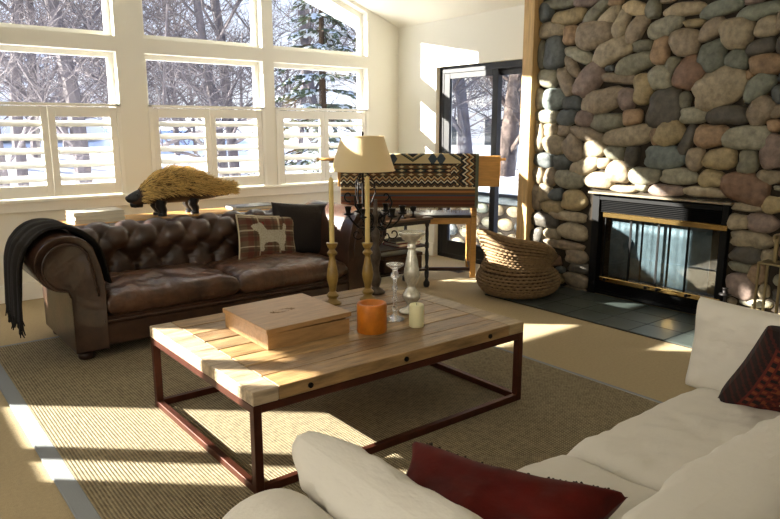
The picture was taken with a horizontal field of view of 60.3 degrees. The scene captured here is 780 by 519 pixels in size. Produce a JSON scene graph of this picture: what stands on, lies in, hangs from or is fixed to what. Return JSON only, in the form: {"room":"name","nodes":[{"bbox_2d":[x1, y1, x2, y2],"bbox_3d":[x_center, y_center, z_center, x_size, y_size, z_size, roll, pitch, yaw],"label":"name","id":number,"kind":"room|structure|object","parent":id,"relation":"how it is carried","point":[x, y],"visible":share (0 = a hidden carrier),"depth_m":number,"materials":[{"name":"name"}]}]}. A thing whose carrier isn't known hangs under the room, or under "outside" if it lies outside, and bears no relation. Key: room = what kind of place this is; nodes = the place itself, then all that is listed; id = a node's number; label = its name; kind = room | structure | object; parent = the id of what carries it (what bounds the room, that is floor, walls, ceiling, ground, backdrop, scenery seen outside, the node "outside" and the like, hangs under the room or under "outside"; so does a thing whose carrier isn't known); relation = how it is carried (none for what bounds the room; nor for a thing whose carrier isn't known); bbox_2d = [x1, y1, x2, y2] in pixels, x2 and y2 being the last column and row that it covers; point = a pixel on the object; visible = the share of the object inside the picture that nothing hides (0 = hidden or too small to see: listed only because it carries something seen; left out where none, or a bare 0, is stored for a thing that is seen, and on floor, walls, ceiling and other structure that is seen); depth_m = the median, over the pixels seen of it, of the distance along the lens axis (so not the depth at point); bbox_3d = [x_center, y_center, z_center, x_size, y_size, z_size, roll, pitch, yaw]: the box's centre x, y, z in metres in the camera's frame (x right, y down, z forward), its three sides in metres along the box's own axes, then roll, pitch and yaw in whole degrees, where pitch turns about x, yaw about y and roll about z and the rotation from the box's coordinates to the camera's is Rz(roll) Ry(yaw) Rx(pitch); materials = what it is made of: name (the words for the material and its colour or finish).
{"room":"living room","nodes":[
{"label":"living room","id":0,"kind":"room"},
{"bbox_2d":[0,0,398,285],"bbox_3d":[-2.723,-1.727,5.788,7.520,4.075,0.215,-9,14,-38],"label":"wall","id":1,"kind":"structure","parent":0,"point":[378,61],"depth_m":6.42,"materials":[{"name":"white paint"}]},
{"bbox_2d":[0,105,54,199],"bbox_3d":[-3.121,-0.887,5.575,0.560,0.763,0.030,-9,14,-38],"label":"shutter","id":2,"kind":"object","parent":1,"relation":"attached to","point":[44,111],"depth_m":5.64,"materials":[{"name":"white paint"}]},
{"bbox_2d":[0,0,126,199],"bbox_3d":[-2.929,-1.650,5.642,1.200,2.260,0.186,-9,14,-38],"label":"window","id":3,"kind":"structure","parent":1,"relation":"attached to","point":[47,112],"depth_m":5.78,"materials":[{"name":"white paint"}]},
{"bbox_2d":[47,106,121,196],"bbox_3d":[-2.679,-0.954,5.919,0.560,0.763,0.030,-9,14,-38],"label":"shutter","id":4,"kind":"object","parent":1,"relation":"attached to","point":[113,112],"depth_m":5.90,"materials":[{"name":"white paint"}]},
{"bbox_2d":[152,108,212,175],"bbox_3d":[-1.986,-1.059,6.458,0.558,0.763,0.030,-9,14,-38],"label":"shutter","id":5,"kind":"object","parent":1,"relation":"attached to","point":[205,113],"depth_m":6.42,"materials":[{"name":"white paint"}]},
{"bbox_2d":[0,236,397,303],"bbox_3d":[-2.700,0.211,6.104,7.160,0.150,0.018,-9,14,-38],"label":"baseboard","id":6,"kind":"structure","parent":1,"relation":"attached to","point":[31,290],"depth_m":5.78,"materials":[{"name":"white paint"}]},
{"bbox_2d":[141,0,266,185],"bbox_3d":[-1.795,-1.939,6.502,1.195,2.498,0.186,-9,14,-38],"label":"window","id":7,"kind":"structure","parent":1,"relation":"attached to","point":[208,113],"depth_m":6.62,"materials":[{"name":"white paint"}]},
{"bbox_2d":[209,109,263,185],"bbox_3d":[-1.546,-1.125,6.800,0.558,0.763,0.030,-9,14,-38],"label":"shutter","id":8,"kind":"object","parent":1,"relation":"attached to","point":[258,114],"depth_m":6.79,"materials":[{"name":"white paint"}]},
{"bbox_2d":[279,110,324,183],"bbox_3d":[-0.951,-1.216,7.264,0.560,0.763,0.030,-9,14,-38],"label":"shutter","id":9,"kind":"object","parent":1,"relation":"attached to","point":[284,178],"depth_m":7.25,"materials":[{"name":"white paint"}]},
{"bbox_2d":[273,0,368,184],"bbox_3d":[-0.759,-1.990,7.329,1.200,2.282,0.186,-9,14,-38],"label":"window","id":10,"kind":"structure","parent":1,"relation":"attached to","point":[323,114],"depth_m":7.37,"materials":[{"name":"white paint"}]},
{"bbox_2d":[324,111,365,180],"bbox_3d":[-0.508,-1.283,7.607,0.560,0.763,0.030,-9,14,-38],"label":"shutter","id":11,"kind":"object","parent":1,"relation":"attached to","point":[358,115],"depth_m":7.51,"materials":[{"name":"white paint"}]},
{"bbox_2d":[0,254,696,518],"bbox_3d":[0.074,1.003,2.693,7.760,0.100,9.350,-9,14,-38],"label":"floor","id":12,"kind":"structure","parent":0,"point":[655,369],"depth_m":4.35,"materials":[{"name":"beige carpet"}]},
{"bbox_2d":[58,207,269,225],"bbox_3d":[-1.730,-0.008,5.634,2.080,0.760,0.380,-9,14,-38],"label":"console table","id":13,"kind":"object","parent":12,"relation":"on","point":[137,217],"visible":0.03,"depth_m":5.49,"materials":[{"name":"brown wood"}]},
{"bbox_2d":[65,217,125,224],"bbox_3d":[-2.245,-0.309,5.121,0.370,0.026,0.270,-9,14,-38],"label":"book","id":14,"kind":"object","parent":13,"relation":"on","point":[120,218],"visible":0.52,"depth_m":5.01,"materials":[{"name":"beige paper"}]},
{"bbox_2d":[65,213,124,220],"bbox_3d":[-2.245,-0.337,5.116,0.365,0.030,0.265,-9,14,-39],"label":"book","id":15,"kind":"object","parent":14,"relation":"on","point":[93,217],"visible":0.59,"depth_m":5.01,"materials":[{"name":"beige paper"}]},
{"bbox_2d":[64,207,123,216],"bbox_3d":[-2.245,-0.365,5.111,0.370,0.026,0.260,-8,14,-37],"label":"book","id":16,"kind":"object","parent":15,"relation":"on","point":[104,210],"visible":1,"depth_m":5.07,"materials":[{"name":"beige paper"}]},
{"bbox_2d":[125,164,239,215],"bbox_3d":[-1.693,-0.587,5.539,0.974,0.412,0.376,-9,14,-38],"label":"animal sculpture","id":17,"kind":"object","parent":13,"relation":"on","point":[188,185],"visible":1,"depth_m":5.41,"materials":[{"name":"brown"}]},
{"bbox_2d":[225,202,271,210],"bbox_3d":[-1.210,-0.468,5.926,0.420,0.030,0.240,-8,14,-36],"label":"book","id":18,"kind":"object","parent":13,"relation":"on","point":[264,205],"visible":0.8,"depth_m":5.87,"materials":[{"name":"grey paper"}]},
{"bbox_2d":[0,336,662,518],"bbox_3d":[-0.369,0.750,3.696,2.750,0.012,4.120,-9,14,-38],"label":"area rug","id":19,"kind":"object","parent":12,"relation":"on","point":[96,426],"visible":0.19,"depth_m":3.37,"materials":[{"name":"carpet"}]},
{"bbox_2d":[23,200,386,359],"bbox_3d":[-1.331,0.054,5.125,2.634,0.808,0.902,-9,14,-38],"label":"sofa","id":20,"kind":"object","parent":19,"relation":"on","point":[180,267],"visible":0.83,"depth_m":4.78,"materials":[{"name":"brown leather"}]},
{"bbox_2d":[3,218,111,337],"bbox_3d":[-2.160,0.094,4.343,0.578,0.687,0.587,-9,14,-38],"label":"throw blanket","id":21,"kind":"object","parent":20,"relation":"on","point":[22,236],"visible":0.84,"depth_m":4.19,"materials":[{"name":"black fabric"}]},
{"bbox_2d":[104,262,239,313],"bbox_3d":[-1.635,0.183,4.774,0.908,0.233,0.680,-9,14,-38],"label":"seat cushion","id":22,"kind":"object","parent":20,"relation":"on","point":[135,287],"depth_m":4.60,"materials":[{"name":"brown leather"}]},
{"bbox_2d":[235,214,295,259],"bbox_3d":[-0.994,-0.170,5.443,0.541,0.419,0.209,-7,13,-32],"label":"throw pillow","id":23,"kind":"object","parent":20,"relation":"on","point":[257,235],"visible":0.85,"depth_m":5.35,"materials":[{"name":"fabric"}]},
{"bbox_2d":[206,252,347,292],"bbox_3d":[-0.912,0.073,5.336,0.934,0.234,0.680,-9,14,-38],"label":"seat cushion","id":24,"kind":"object","parent":20,"relation":"on","point":[294,272],"depth_m":5.13,"materials":[{"name":"brown leather"}]},
{"bbox_2d":[271,202,326,252],"bbox_3d":[-0.723,-0.258,5.685,0.589,0.474,0.269,-7,13,-31],"label":"throw pillow","id":25,"kind":"object","parent":20,"relation":"on","point":[306,218],"visible":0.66,"depth_m":5.59,"materials":[{"name":"black fabric"}]},
{"bbox_2d":[150,283,523,493],"bbox_3d":[-0.263,0.549,3.550,1.586,0.438,1.156,-9,14,-38],"label":"coffee table","id":26,"kind":"object","parent":19,"relation":"on","point":[258,379],"visible":0.88,"depth_m":3.14,"materials":[{"name":"brown wood"}]},
{"bbox_2d":[223,293,350,349],"bbox_3d":[-0.523,0.302,3.387,0.466,0.110,0.486,-8,14,-37],"label":"wooden box","id":27,"kind":"object","parent":26,"relation":"on","point":[275,323],"visible":1,"depth_m":3.27,"materials":[{"name":"brown wood"}]},
{"bbox_2d":[325,242,341,305],"bbox_3d":[-0.331,0.081,3.869,0.100,0.358,0.100,-9,14,-38],"label":"wooden candlestick","id":28,"kind":"object","parent":26,"relation":"on","point":[332,271],"visible":0.96,"depth_m":3.85,"materials":[{"name":"wood"}]},
{"bbox_2d":[328,177,333,242],"bbox_3d":[-0.331,-0.278,3.799,0.029,0.397,0.028,-9,14,-38],"label":"taper candle","id":29,"kind":"object","parent":28,"relation":"on","point":[330,184],"visible":0.97,"depth_m":3.79,"materials":[{"name":"beige wax"}]},
{"bbox_2d":[359,242,375,300],"bbox_3d":[-0.132,0.071,3.964,0.100,0.342,0.100,-9,14,-38],"label":"wooden candlestick","id":30,"kind":"object","parent":26,"relation":"on","point":[367,271],"visible":0.98,"depth_m":3.94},
{"bbox_2d":[365,176,369,242],"bbox_3d":[-0.132,-0.289,3.894,0.029,0.412,0.028,-9,14,-38],"label":"taper candle","id":31,"kind":"object","parent":30,"relation":"on","point":[367,183],"visible":0.97,"depth_m":3.88,"materials":[{"name":"beige wax"}]},
{"bbox_2d":[357,299,386,334],"bbox_3d":[-0.091,0.286,3.363,0.150,0.149,0.150,-9,14,-38],"label":"pillar candle","id":32,"kind":"object","parent":26,"relation":"on","point":[371,313],"visible":1,"depth_m":3.30,"materials":[{"name":"orange wax"}]},
{"bbox_2d":[343,192,406,294],"bbox_3d":[-0.088,-0.098,4.096,0.387,0.623,0.364,0,11,0],"label":"candelabrum","id":33,"kind":"object","parent":26,"relation":"on","point":[375,218],"visible":0.88,"depth_m":4.07,"materials":[{"name":"black"}]},
{"bbox_2d":[343,206,352,215],"bbox_3d":[-0.251,-0.291,4.035,0.060,0.055,0.058,0,11,0],"label":"candle cup","id":34,"kind":"object","parent":33,"relation":"on","point":[347,208],"depth_m":4.02,"materials":[{"name":"black metal"}]},
{"bbox_2d":[355,203,362,212],"bbox_3d":[-0.190,-0.320,4.185,0.060,0.055,0.058,0,11,0],"label":"candle cup","id":35,"kind":"object","parent":33,"relation":"on","point":[359,205],"depth_m":4.17,"materials":[{"name":"black metal"}]},
{"bbox_2d":[359,209,366,218],"bbox_3d":[-0.150,-0.266,3.907,0.060,0.055,0.058,0,11,0],"label":"candle cup","id":36,"kind":"object","parent":33,"relation":"on","point":[363,216],"depth_m":3.89,"materials":[{"name":"black metal"}]},
{"bbox_2d":[387,208,396,217],"bbox_3d":[0.014,-0.271,3.930,0.060,0.055,0.058,0,11,0],"label":"candle cup","id":37,"kind":"object","parent":33,"relation":"on","point":[392,210],"depth_m":3.92,"materials":[{"name":"black metal"}]},
{"bbox_2d":[398,205,406,214],"bbox_3d":[0.075,-0.300,4.080,0.060,0.055,0.058,0,11,0],"label":"candle cup","id":38,"kind":"object","parent":33,"relation":"on","point":[402,207],"depth_m":4.07,"materials":[{"name":"black metal"}]},
{"bbox_2d":[386,262,403,321],"bbox_3d":[0.026,0.171,3.551,0.104,0.304,0.104,-9,14,-38],"label":"glass candlestick","id":39,"kind":"object","parent":26,"relation":"on","point":[394,266],"visible":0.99,"depth_m":3.54,"materials":[{"name":"white"}]},
{"bbox_2d":[398,230,424,314],"bbox_3d":[0.119,0.069,3.691,0.148,0.450,0.148,-9,14,-38],"label":"glass candlestick","id":40,"kind":"object","parent":26,"relation":"on","point":[411,294],"visible":0.89,"depth_m":3.66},
{"bbox_2d":[409,302,423,327],"bbox_3d":[0.136,0.282,3.447,0.076,0.124,0.076,-9,14,-38],"label":"pillar candle","id":41,"kind":"object","parent":26,"relation":"on","point":[416,309],"visible":1,"depth_m":3.42,"materials":[{"name":"beige wax"}]},
{"bbox_2d":[379,213,432,286],"bbox_3d":[0.017,-0.057,6.151,0.660,0.657,0.400,-9,14,-38],"label":"side table","id":42,"kind":"object","parent":12,"relation":"on","point":[420,219],"visible":0.32,"depth_m":6.10,"materials":[{"name":"black"}]},
{"bbox_2d":[330,131,394,206],"bbox_3d":[-0.238,-0.731,5.880,0.572,0.770,0.571,-9,14,-38],"label":"table lamp","id":43,"kind":"object","parent":42,"relation":"on","point":[362,154],"visible":0.87,"depth_m":5.65,"materials":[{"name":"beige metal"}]},
{"bbox_2d":[379,249,422,273],"bbox_3d":[0.040,0.009,6.183,0.450,0.155,0.290,-9,14,-38],"label":"box","id":44,"kind":"object","parent":42,"relation":"on","point":[400,255],"visible":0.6,"depth_m":6.04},
{"bbox_2d":[383,241,419,247],"bbox_3d":[0.109,-0.152,6.194,0.260,0.028,0.220,-10,15,-41],"label":"book","id":45,"kind":"object","parent":42,"relation":"on","point":[384,242],"visible":0.54,"depth_m":6.09,"materials":[{"name":"red paper"}]},
{"bbox_2d":[385,237,406,243],"bbox_3d":[0.095,-0.177,6.191,0.240,0.020,0.200,-8,13,-35],"label":"book","id":46,"kind":"object","parent":45,"relation":"on","point":[398,240],"visible":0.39,"depth_m":6.12,"materials":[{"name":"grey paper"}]},
{"bbox_2d":[379,243,426,252],"bbox_3d":[0.017,-0.119,6.139,0.600,0.015,0.340,-9,14,-38],"label":"shelf","id":47,"kind":"object","parent":42,"relation":"attached to","point":[383,248],"depth_m":6.04,"materials":[{"name":"brown wood"}]},
{"bbox_2d":[380,267,426,277],"bbox_3d":[0.017,0.097,6.181,0.600,0.015,0.340,-9,14,-38],"label":"shelf","id":48,"kind":"object","parent":42,"relation":"attached to","point":[423,268],"depth_m":6.04,"materials":[{"name":"brown wood"}]},
{"bbox_2d":[316,156,505,277],"bbox_3d":[0.202,-0.443,6.726,1.810,1.195,0.415,0,11,0],"label":"wooden bench","id":49,"kind":"object","parent":12,"relation":"on","point":[489,166],"visible":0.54,"depth_m":6.54,"materials":[{"name":"brown wood"}]},
{"bbox_2d":[340,153,478,212],"bbox_3d":[0.190,-0.731,6.463,1.330,0.571,0.086,0,11,0],"label":"blanket","id":50,"kind":"object","parent":49,"relation":"hanging from","point":[421,180],"visible":0.75,"depth_m":6.44,"materials":[{"name":"fabric"}]},
{"bbox_2d":[222,388,779,518],"bbox_3d":[0.929,0.741,1.870,2.440,0.711,1.340,-9,14,-38],"label":"sofa","id":51,"kind":"object","parent":12,"relation":"on","point":[634,458],"visible":0.43,"depth_m":2.15,"materials":[{"name":"beige"}]},
{"bbox_2d":[292,431,482,518],"bbox_3d":[0.082,0.717,1.623,0.328,0.397,0.864,-8,14,-36],"label":"cushion","id":52,"kind":"object","parent":51,"relation":"on","point":[339,476],"visible":0.87,"depth_m":1.64,"materials":[{"name":"beige fabric"}]},
{"bbox_2d":[406,441,627,518],"bbox_3d":[0.233,0.644,1.644,0.600,0.185,0.426,6,13,28],"label":"throw pillow","id":53,"kind":"object","parent":51,"relation":"on","point":[488,491],"visible":0.89,"depth_m":1.64,"materials":[{"name":"red fabric"}]},
{"bbox_2d":[517,455,657,518],"bbox_3d":[0.478,0.806,1.642,0.905,0.249,0.850,-9,14,-38],"label":"seat cushion","id":54,"kind":"object","parent":51,"relation":"on","point":[563,467],"depth_m":1.98,"materials":[{"name":"beige fabric"}]},
{"bbox_2d":[567,388,779,490],"bbox_3d":[1.225,0.693,2.223,0.982,0.250,0.850,-9,14,-38],"label":"seat cushion","id":55,"kind":"object","parent":51,"relation":"on","point":[645,449],"depth_m":2.23,"materials":[{"name":"beige fabric"}]},
{"bbox_2d":[621,415,779,518],"bbox_3d":[1.054,0.633,1.820,1.621,0.414,0.306,-9,14,-38],"label":"cushion","id":56,"kind":"object","parent":51,"relation":"on","point":[740,478],"visible":1,"depth_m":1.49,"materials":[{"name":"beige fabric"}]},
{"bbox_2d":[685,296,779,391],"bbox_3d":[1.469,0.387,2.587,0.245,0.376,0.622,-8,13,-35],"label":"cushion","id":57,"kind":"object","parent":51,"relation":"on","point":[725,334],"visible":0.6,"depth_m":2.65,"materials":[{"name":"beige fabric"}]},
{"bbox_2d":[718,325,779,411],"bbox_3d":[1.477,0.434,2.370,0.525,0.448,0.296,2,11,13],"label":"throw pillow","id":58,"kind":"object","parent":51,"relation":"on","point":[756,382],"visible":0.84,"depth_m":2.35,"materials":[{"name":"fabric"}]},
{"bbox_2d":[304,0,524,28],"bbox_3d":[-0.075,-2.352,2.230,7.960,1.746,9.830,-9,14,-38],"label":"ceiling","id":59,"kind":"structure","parent":0,"point":[400,13],"depth_m":7.19,"materials":[{"name":"white paint"}]},
{"bbox_2d":[398,5,524,255],"bbox_3d":[2.946,-0.799,4.726,0.250,2.660,8.850,-9,14,-38],"label":"wall","id":60,"kind":"structure","parent":0,"point":[495,35],"depth_m":7.47,"materials":[{"name":"white paint"}]},
{"bbox_2d":[398,236,433,255],"bbox_3d":[0.304,-0.164,8.027,0.018,0.150,0.640,-9,14,-38],"label":"baseboard","id":61,"kind":"structure","parent":60,"relation":"attached to","point":[431,245],"depth_m":7.83,"materials":[{"name":"white paint"}]},
{"bbox_2d":[438,59,522,263],"bbox_3d":[1.004,-0.982,7.100,0.124,2.110,1.410,-9,14,-38],"label":"door","id":62,"kind":"structure","parent":60,"relation":"in","point":[448,248],"depth_m":7.17,"materials":[{"name":"black"}]},
{"bbox_2d":[516,0,542,239],"bbox_3d":[1.339,-1.117,6.357,0.205,2.660,0.122,-9,14,-38],"label":"trim","id":63,"kind":"structure","parent":60,"relation":"attached to","point":[530,69],"depth_m":6.24,"materials":[{"name":"brown wood"}]},
{"bbox_2d":[486,286,695,347],"bbox_3d":[2.116,0.495,5.003,0.774,0.011,3.114,-9,14,-38],"label":"hearth","id":64,"kind":"object","parent":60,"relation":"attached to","point":[676,327],"depth_m":5.29,"materials":[{"name":"tile"}]},
{"bbox_2d":[475,228,560,299],"bbox_3d":[1.138,0.000,5.949,0.734,0.598,0.794,8,14,35],"label":"woven basket","id":65,"kind":"object","parent":64,"relation":"on","point":[516,268],"visible":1,"depth_m":5.68,"materials":[{"name":"brown"}]},
{"bbox_2d":[485,294,691,348],"bbox_3d":[2.116,0.499,5.004,0.780,0.006,3.120,-9,14,-38],"label":"trim","id":66,"kind":"structure","parent":64,"relation":"attached to","point":[485,294],"depth_m":5.09,"materials":[{"name":"wood"}]},
{"bbox_2d":[719,287,730,301],"bbox_3d":[2.426,0.356,4.889,0.115,0.305,0.116,-5,12,-23],"label":"candle holder","id":67,"kind":"object","parent":64,"relation":"on","point":[724,293],"visible":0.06,"depth_m":4.85,"materials":[{"name":"silver"}]},
{"bbox_2d":[719,287,730,296],"bbox_3d":[2.426,0.236,4.865,0.084,0.060,0.084,-9,14,-38],"label":"cup","id":68,"kind":"object","parent":67,"relation":"on","point":[724,293],"depth_m":4.85,"materials":[{"name":"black metal"}]},
{"bbox_2d":[753,235,779,313],"bbox_3d":[2.566,0.205,4.517,0.200,0.745,0.200,-9,14,-38],"label":"stand","id":69,"kind":"object","parent":64,"relation":"on","point":[774,262],"visible":0.63,"depth_m":4.48,"materials":[{"name":"gold metal"}]},
{"bbox_2d":[530,0,779,313],"bbox_3d":[2.416,-0.895,5.069,0.201,2.748,3.265,-9,14,-38],"label":"stone chimney","id":70,"kind":"object","parent":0,"point":[665,98],"visible":0.9,"depth_m":5.25,"materials":[{"name":"multicoloured"}]},
{"bbox_2d":[588,190,736,314],"bbox_3d":[2.311,-0.085,5.620,0.545,0.917,1.230,-9,14,-38],"label":"fireplace insert","id":71,"kind":"object","parent":70,"relation":"in","point":[660,251],"visible":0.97,"depth_m":5.51,"materials":[{"name":"black"}]},
{"bbox_2d":[608,218,641,280],"bbox_3d":[2.007,-0.096,5.742,0.006,0.530,0.290,-9,14,-38],"label":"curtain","id":72,"kind":"object","parent":71,"relation":"hanging from","point":[620,228],"depth_m":5.75,"materials":[{"name":"glass"}]},
{"bbox_2d":[596,279,697,309],"bbox_3d":[2.167,0.290,5.570,0.030,0.082,1.060,-9,14,-38],"label":"vent grille","id":73,"kind":"object","parent":71,"relation":"attached to","point":[607,287],"depth_m":5.61,"materials":[{"name":"black"}]},
{"bbox_2d":[640,222,669,286],"bbox_3d":[2.178,-0.054,5.531,0.006,0.530,0.220,-9,14,-38],"label":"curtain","id":74,"kind":"object","parent":71,"relation":"hanging from","point":[650,229],"depth_m":5.53,"materials":[{"name":"glass"}]},
{"bbox_2d":[600,200,721,223],"bbox_3d":[2.167,-0.391,5.437,0.030,0.097,1.060,-9,14,-38],"label":"vent grille","id":75,"kind":"object","parent":71,"relation":"attached to","point":[704,217],"depth_m":5.39,"materials":[{"name":"black"}]},
{"bbox_2d":[667,225,712,294],"bbox_3d":[2.361,-0.010,5.304,0.006,0.530,0.330,-9,14,-38],"label":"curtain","id":76,"kind":"object","parent":71,"relation":"hanging from","point":[700,240],"depth_m":5.30,"materials":[{"name":"glass"}]},
{"bbox_2d":[707,281,714,295],"bbox_3d":[2.480,0.179,5.462,0.121,0.166,0.381,-9,14,-38],"label":"log","id":77,"kind":"object","parent":71,"relation":"in","point":[710,288],"visible":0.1,"depth_m":5.32,"materials":[{"name":"brown wood"}]},
{"label":"outside","id":78,"kind":"structure","parent":0,"visible":0},
{"bbox_2d":[3,117,518,195],"bbox_3d":[-11.967,-9.304,46.374,90.000,4.119,75.000,-9,14,-38],"label":"snow field","id":79,"kind":"structure","parent":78,"point":[249,141],"depth_m":26.24,"materials":[{"name":"white"}]},
{"bbox_2d":[0,21,103,135],"bbox_3d":[-21.488,-8.844,32.458,13.000,5.840,10.720,-9,14,-38],"label":"house","id":80,"kind":"structure","parent":79,"relation":"on","point":[90,130],"depth_m":31.33,"materials":[{"name":"white"}]},
{"bbox_2d":[0,0,106,183],"bbox_3d":[-6.632,-8.421,12.872,8.589,15.906,8.506,0,11,1],"label":"bare tree","id":81,"kind":"object","parent":79,"relation":"on","point":[75,95],"visible":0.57,"depth_m":12.46,"materials":[{"name":"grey plant"}]},
{"bbox_2d":[0,0,110,186],"bbox_3d":[-7.416,-5.145,9.014,7.221,10.822,6.255,-9,14,-39],"label":"bare tree","id":82,"kind":"object","parent":79,"relation":"on","point":[3,173],"visible":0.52,"depth_m":9.64,"materials":[{"name":"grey plant"}]},
{"bbox_2d":[0,0,154,186],"bbox_3d":[-7.982,-8.112,13.254,7.916,14.659,7.839,1,11,4],"label":"bare tree","id":83,"kind":"object","parent":79,"relation":"on","point":[14,129],"visible":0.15,"depth_m":15.42,"materials":[{"name":"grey plant"}]},
{"bbox_2d":[0,0,162,147],"bbox_3d":[-10.933,-9.279,22.044,7.293,12.617,8.418,-8,14,-36],"label":"bare tree","id":84,"kind":"object","parent":79,"relation":"on","point":[65,119],"visible":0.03,"depth_m":23.99,"materials":[{"name":"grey plant"}]},
{"bbox_2d":[0,0,168,157],"bbox_3d":[-10.009,-9.357,18.759,9.952,14.528,8.140,-2,11,-9],"label":"bare tree","id":85,"kind":"object","parent":79,"relation":"on","point":[36,144],"visible":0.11,"depth_m":19.85,"materials":[{"name":"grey plant"}]},
{"bbox_2d":[25,0,178,127],"bbox_3d":[-9.450,-7.846,20.376,7.273,10.900,6.300,-4,12,-17],"label":"bare tree","id":86,"kind":"object","parent":79,"relation":"on","point":[75,0],"visible":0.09,"depth_m":20.26,"materials":[{"name":"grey plant"}]},
{"bbox_2d":[0,0,250,133],"bbox_3d":[-5.596,-7.427,16.808,7.888,11.823,6.834,3,11,13],"label":"bare tree","id":87,"kind":"object","parent":79,"relation":"on","point":[148,24],"visible":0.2,"depth_m":17.40,"materials":[{"name":"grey plant"}]},
{"bbox_2d":[0,0,313,145],"bbox_3d":[-5.348,-7.856,12.707,8.287,14.791,10.132,-8,14,-36],"label":"bare tree","id":88,"kind":"object","parent":79,"relation":"on","point":[103,81],"visible":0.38,"depth_m":13.45,"materials":[{"name":"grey plant"}]},
{"bbox_2d":[67,0,252,155],"bbox_3d":[-7.863,-9.754,22.046,7.995,13.831,9.228,-2,11,-10],"label":"bare tree","id":89,"kind":"object","parent":79,"relation":"on","point":[178,142],"visible":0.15,"depth_m":24.04,"materials":[{"name":"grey plant"}]},
{"bbox_2d":[60,0,318,176],"bbox_3d":[-4.425,-6.549,14.384,7.882,11.507,6.447,-7,13,-32],"label":"bare tree","id":90,"kind":"object","parent":79,"relation":"on","point":[197,3],"visible":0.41,"depth_m":14.81,"materials":[{"name":"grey plant"}]},
{"bbox_2d":[143,0,237,153],"bbox_3d":[-9.490,-9.272,27.706,5.827,10.082,6.727,6,13,30],"label":"bare tree","id":91,"kind":"object","parent":79,"relation":"on","point":[193,119],"visible":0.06,"depth_m":28.77,"materials":[{"name":"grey plant"}]},
{"bbox_2d":[87,0,340,176],"bbox_3d":[-4.586,-8.494,16.686,7.965,14.216,9.738,-5,12,-25],"label":"bare tree","id":92,"kind":"object","parent":79,"relation":"on","point":[218,21],"visible":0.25,"depth_m":17.49,"materials":[{"name":"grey plant"}]},
{"bbox_2d":[203,0,338,107],"bbox_3d":[-5.020,-8.951,21.218,6.901,12.906,6.969,1,11,4],"label":"bare tree","id":93,"kind":"object","parent":79,"relation":"on","point":[238,15],"visible":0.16,"depth_m":22.16,"materials":[{"name":"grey plant"}]},
{"bbox_2d":[208,0,355,171],"bbox_3d":[-2.412,-8.573,19.044,7.299,13.517,7.228,3,11,13],"label":"bare tree","id":94,"kind":"object","parent":79,"relation":"on","point":[313,100],"visible":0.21,"depth_m":18.39,"materials":[{"name":"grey plant"}]},
{"bbox_2d":[239,6,355,161],"bbox_3d":[-2.235,-11.377,26.727,8.171,15.281,8.251,1,11,4],"label":"bare tree","id":95,"kind":"object","parent":79,"relation":"on","point":[298,141],"visible":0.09,"depth_m":26.97,"materials":[{"name":"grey plant"}]},
{"bbox_2d":[244,0,356,175],"bbox_3d":[-1.346,-4.004,14.301,3.464,6.587,3.560,5,12,24],"label":"evergreen tree","id":96,"kind":"object","parent":79,"relation":"on","point":[320,18],"visible":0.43,"depth_m":14.02,"materials":[{"name":"plant"}]},
{"bbox_2d":[287,9,469,128],"bbox_3d":[0.320,-9.003,21.113,9.198,13.428,7.523,-9,14,-39],"label":"bare tree","id":97,"kind":"object","parent":79,"relation":"on","point":[304,9],"visible":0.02,"depth_m":19.96,"materials":[{"name":"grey plant"}]},
{"bbox_2d":[297,7,468,91],"bbox_3d":[0.734,-5.496,13.335,4.712,9.900,3.656,6,12,26],"label":"bare tree","id":98,"kind":"object","parent":79,"relation":"on","point":[455,84],"visible":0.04,"depth_m":13.74,"materials":[{"name":"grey plant"}]},
{"bbox_2d":[294,10,504,132],"bbox_3d":[0.555,-8.109,20.985,8.110,11.840,6.633,2,11,8],"label":"bare tree","id":99,"kind":"object","parent":79,"relation":"on","point":[476,87],"visible":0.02,"depth_m":21.54,"materials":[{"name":"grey plant"}]},
{"bbox_2d":[452,77,505,152],"bbox_3d":[0.643,-9.901,17.403,9.250,17.131,9.161,-4,12,-22],"label":"bare tree","id":100,"kind":"object","parent":79,"relation":"on","point":[464,131],"visible":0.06,"depth_m":17.40,"materials":[{"name":"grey plant"}]},
{"bbox_2d":[453,77,506,139],"bbox_3d":[5.679,-8.139,19.554,8.520,12.769,7.381,-6,13,-29],"label":"bare tree","id":101,"kind":"object","parent":79,"relation":"on","point":[488,109],"visible":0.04,"depth_m":20.81,"materials":[{"name":"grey plant"}]},
{"bbox_2d":[452,75,507,152],"bbox_3d":[1.666,-9.588,24.909,7.464,12.912,8.615,7,13,32],"label":"bare tree","id":102,"kind":"object","parent":79,"relation":"on","point":[481,120],"visible":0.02,"depth_m":26.57,"materials":[{"name":"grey plant"}]},
{"bbox_2d":[451,75,519,168],"bbox_3d":[5.071,-8.096,30.816,11.000,7.400,9.720,2,11,11],"label":"house","id":103,"kind":"structure","parent":79,"relation":"on","point":[482,145],"depth_m":27.81,"materials":[{"name":"white"}]},
{"bbox_2d":[473,74,521,176],"bbox_3d":[2.811,-4.365,11.870,3.400,8.266,3.973,-6,12,-27],"label":"bare tree","id":104,"kind":"object","parent":79,"relation":"on","point":[510,136],"visible":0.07,"depth_m":11.80,"materials":[{"name":"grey plant"}]},
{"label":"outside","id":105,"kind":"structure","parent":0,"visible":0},
{"bbox_3d":[20.044,-1.151,15.311,39.640,0.020,15.000,-9,14,-38],"label":"snow ground","id":106,"kind":"structure","parent":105,"visible":0},
{"bbox_2d":[450,192,517,244],"bbox_3d":[1.232,-0.576,10.114,0.520,0.840,5.102,-9,14,-38],"label":"wall","id":107,"kind":"structure","parent":106,"relation":"on","point":[507,204],"depth_m":9.51,"materials":[{"name":"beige stone"}]},
{"bbox_2d":[478,176,517,195],"bbox_3d":[1.264,-1.148,9.962,0.564,0.271,5.100,-9,14,-38],"label":"cap","id":108,"kind":"object","parent":107,"relation":"on","point":[508,185],"visible":0.08,"depth_m":9.19,"materials":[{"name":"white"}]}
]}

